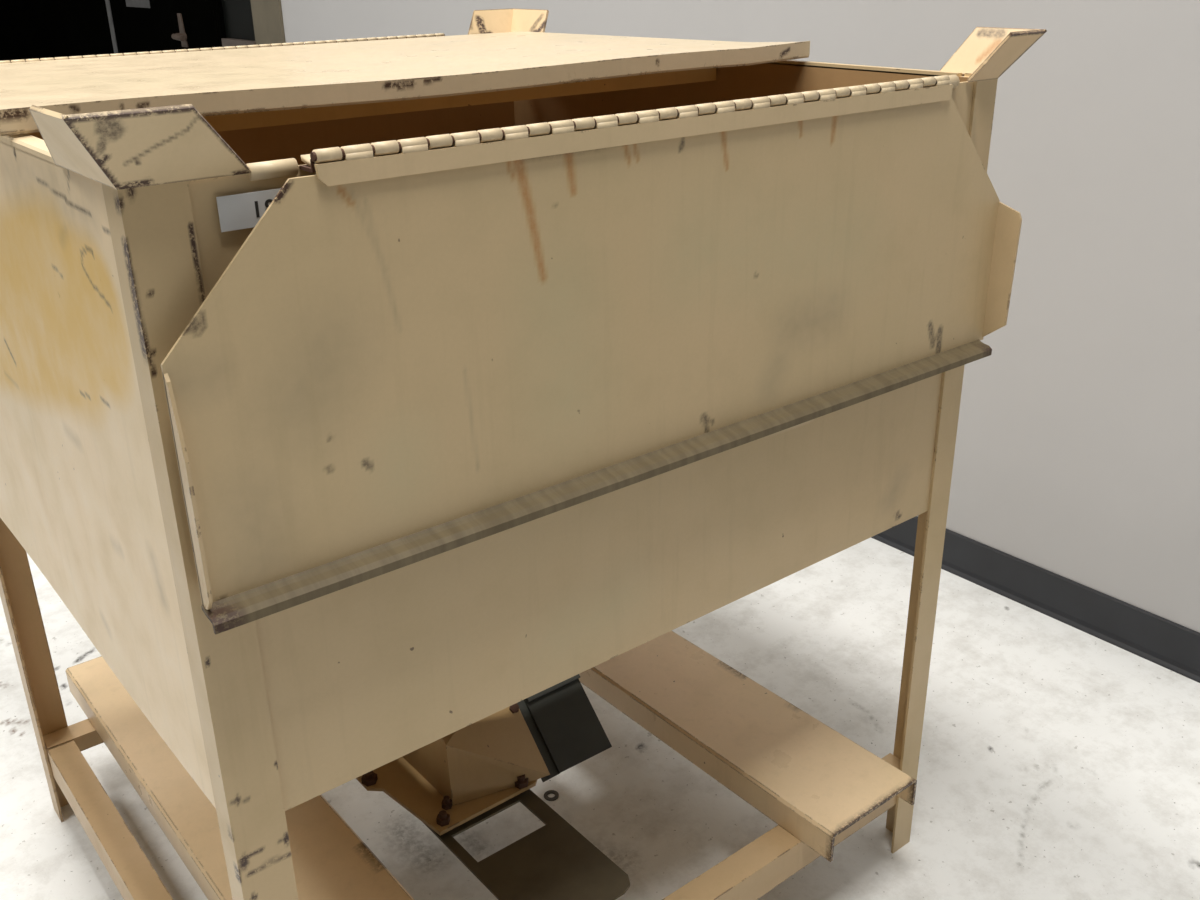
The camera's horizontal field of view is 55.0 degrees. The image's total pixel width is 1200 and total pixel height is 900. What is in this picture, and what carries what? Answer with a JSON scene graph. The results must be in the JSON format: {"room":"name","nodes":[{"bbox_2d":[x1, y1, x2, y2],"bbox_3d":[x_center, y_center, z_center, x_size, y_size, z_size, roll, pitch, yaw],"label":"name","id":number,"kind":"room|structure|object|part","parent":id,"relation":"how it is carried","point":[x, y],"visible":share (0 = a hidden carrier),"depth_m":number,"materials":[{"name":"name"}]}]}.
{"room":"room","nodes":[
{"label":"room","id":0,"kind":"room"},
{"bbox_2d":[0,538,1199,899],"bbox_3d":[-2.666,0.422,2.496,6.000,0.001,13.000,-18,29,-35],"label":"floor","id":1,"kind":"structure","parent":0,"point":[1058,760],"depth_m":2.02,"materials":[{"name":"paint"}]},
{"bbox_2d":[0,8,1046,899],"bbox_3d":[-0.239,0.049,1.697,1.128,1.242,1.138,-18,29,-35],"label":"bin","id":2,"kind":"object","parent":1,"relation":"on","point":[367,406],"visible":1,"depth_m":1.16,"materials":[{"name":"beige paint"}]},
{"bbox_3d":[-0.912,0.069,1.743,0.050,1.190,0.045,-18,29,-35],"label":"leg","id":3,"kind":"part","parent":2,"relation":"part of","materials":[{"name":"beige paint"}]},
{"bbox_3d":[-0.512,0.374,2.215,1.044,0.054,0.042,-18,29,-35],"label":"rail","id":4,"kind":"part","parent":2,"relation":"part of","materials":[{"name":"beige paint"}]},
{"bbox_3d":[-0.636,-0.065,1.275,0.007,0.575,0.973,-18,29,-35],"label":"panel","id":5,"kind":"part","parent":2,"relation":"part of","materials":[{"name":"paint"}]},
{"bbox_3d":[-0.610,0.642,1.591,0.042,0.054,0.883,-18,29,-35],"label":"rail","id":6,"kind":"part","parent":2,"relation":"part of","materials":[{"name":"beige paint"}]},
{"bbox_3d":[-0.319,0.350,1.063,0.050,1.190,0.035,-18,29,-35],"label":"leg","id":7,"kind":"part","parent":2,"relation":"part of","materials":[{"name":"paint"}]},
{"bbox_3d":[-0.336,-0.525,1.562,1.054,0.026,0.695,-18,29,-35],"label":"lid","id":8,"kind":"part","parent":2,"relation":"part of","materials":[{"name":"paint"}]},
{"bbox_3d":[0.075,-0.055,1.224,1.048,0.575,0.004,-18,29,-35],"label":"panel","id":9,"kind":"part","parent":2,"relation":"part of","materials":[{"name":"beige paint"}]},
{"bbox_3d":[0.073,0.652,1.544,1.044,0.054,0.046,-18,29,-35],"label":"rail","id":10,"kind":"part","parent":2,"relation":"part of","materials":[{"name":"beige paint"}]},
{"bbox_3d":[0.464,0.089,1.645,0.043,1.190,0.045,-18,29,-35],"label":"leg","id":11,"kind":"part","parent":2,"relation":"part of","materials":[{"name":"paint"}]},
{"bbox_2d":[544,790,558,800],"bbox_3d":[-0.084,0.596,1.990,0.026,0.002,0.026,-18,29,-35],"label":"washer","id":12,"kind":"object","parent":1,"relation":"on","point":[554,792],"visible":1,"depth_m":1.99,"materials":[{"name":"metal"}]},
{"bbox_2d":[281,0,1199,632],"bbox_3d":[1.206,-1.627,1.418,0.120,4.500,7.810,-18,29,-35],"label":"wall","id":13,"kind":"structure","parent":0,"point":[1077,453],"depth_m":2.29,"materials":[{"name":"grey paint"}]},
{"bbox_2d":[871,516,1199,682],"bbox_3d":[-0.442,-0.360,4.113,0.013,0.098,12.960,-18,29,-35],"label":"baseboard","id":14,"kind":"structure","parent":13,"relation":"attached to","point":[1175,647],"depth_m":2.46,"materials":[{"name":"black plastic"}]},
{"bbox_3d":[-2.873,-3.564,6.093,0.120,4.500,5.190,-18,29,-35],"label":"wall","id":15,"kind":"structure","parent":0,"visible":0},
{"bbox_2d":[0,0,113,61],"bbox_3d":[-3.576,-2.823,7.310,0.044,2.200,2.960,-18,29,-35],"label":"door","id":16,"kind":"structure","parent":15,"relation":"in","point":[29,29],"depth_m":7.09,"materials":[{"name":"black"}]},
{"bbox_2d":[105,0,117,53],"bbox_3d":[-2.629,-2.373,6.224,0.044,2.200,0.060,-18,29,-35],"label":"trim","id":17,"kind":"structure","parent":15,"relation":"attached to","point":[107,2],"depth_m":6.24,"materials":[{"name":"grey metal"}]},
{"bbox_2d":[109,0,225,53],"bbox_3d":[-2.165,-2.134,5.649,0.103,2.200,1.490,-18,29,-35],"label":"door","id":18,"kind":"structure","parent":15,"relation":"in","point":[139,25],"depth_m":5.62,"materials":[{"name":"black metal"}]},
{"bbox_3d":[-2.347,-2.284,5.846,0.003,0.075,0.350,-18,29,-35],"label":"plate","id":19,"kind":"part","parent":18,"relation":"part of","materials":[{"name":"grey metal"}]},
{"bbox_3d":[-1.979,-1.974,5.433,0.063,0.150,0.151,-18,29,-35],"label":"handle","id":20,"kind":"part","parent":18,"relation":"part of","materials":[{"name":"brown metal"}]},
{"bbox_2d":[221,0,285,46],"bbox_3d":[-1.471,-2.276,4.703,0.072,1.215,0.658,-18,29,-35],"label":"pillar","id":21,"kind":"structure","parent":15,"relation":"in","point":[247,22],"depth_m":4.89,"materials":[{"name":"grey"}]},
{"bbox_3d":[-1.562,-1.768,5.021,0.032,0.033,0.350,-18,29,-35],"label":"sill","id":22,"kind":"part","parent":21,"relation":"part of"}
]}

